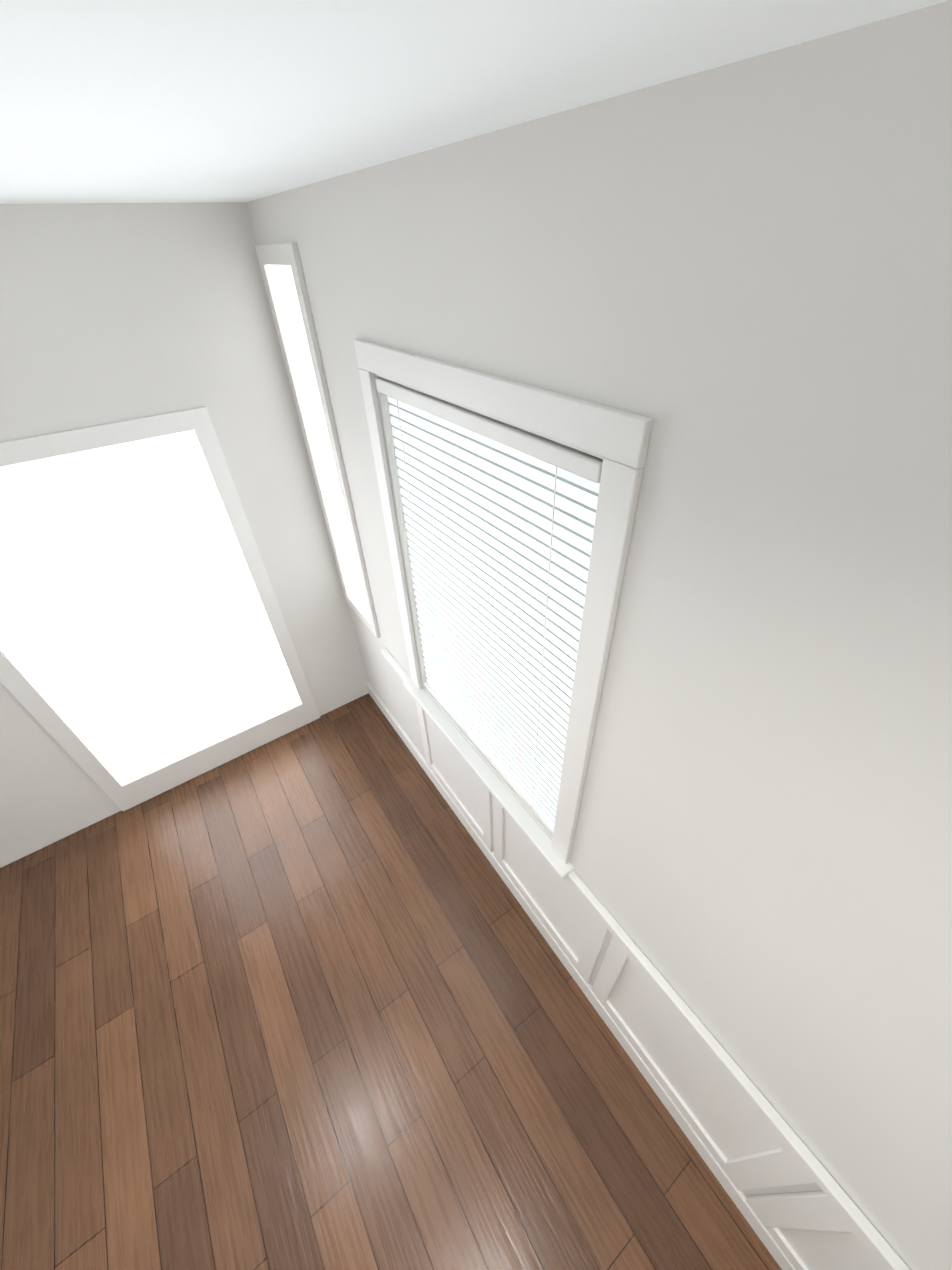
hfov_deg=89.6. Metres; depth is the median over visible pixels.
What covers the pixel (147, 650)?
door
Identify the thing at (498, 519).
window blind
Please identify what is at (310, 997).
floor
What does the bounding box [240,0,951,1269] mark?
wall
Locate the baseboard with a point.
(752, 1219)
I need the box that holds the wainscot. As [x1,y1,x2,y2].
[381,647,910,1269]
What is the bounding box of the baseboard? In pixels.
[366,681,795,1269]
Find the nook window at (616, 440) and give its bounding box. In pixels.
[354,339,652,879]
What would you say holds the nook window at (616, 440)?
in the wall at (735, 282)
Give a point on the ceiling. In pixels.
(156, 101)
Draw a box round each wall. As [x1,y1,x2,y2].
[0,202,367,867]
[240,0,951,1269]
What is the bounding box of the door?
[0,406,319,810]
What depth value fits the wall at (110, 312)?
1.98 m
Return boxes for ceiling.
[0,0,948,203]
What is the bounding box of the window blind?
[375,377,602,833]
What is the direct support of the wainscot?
attached to the wall at (735, 282)
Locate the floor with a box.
[0,693,781,1269]

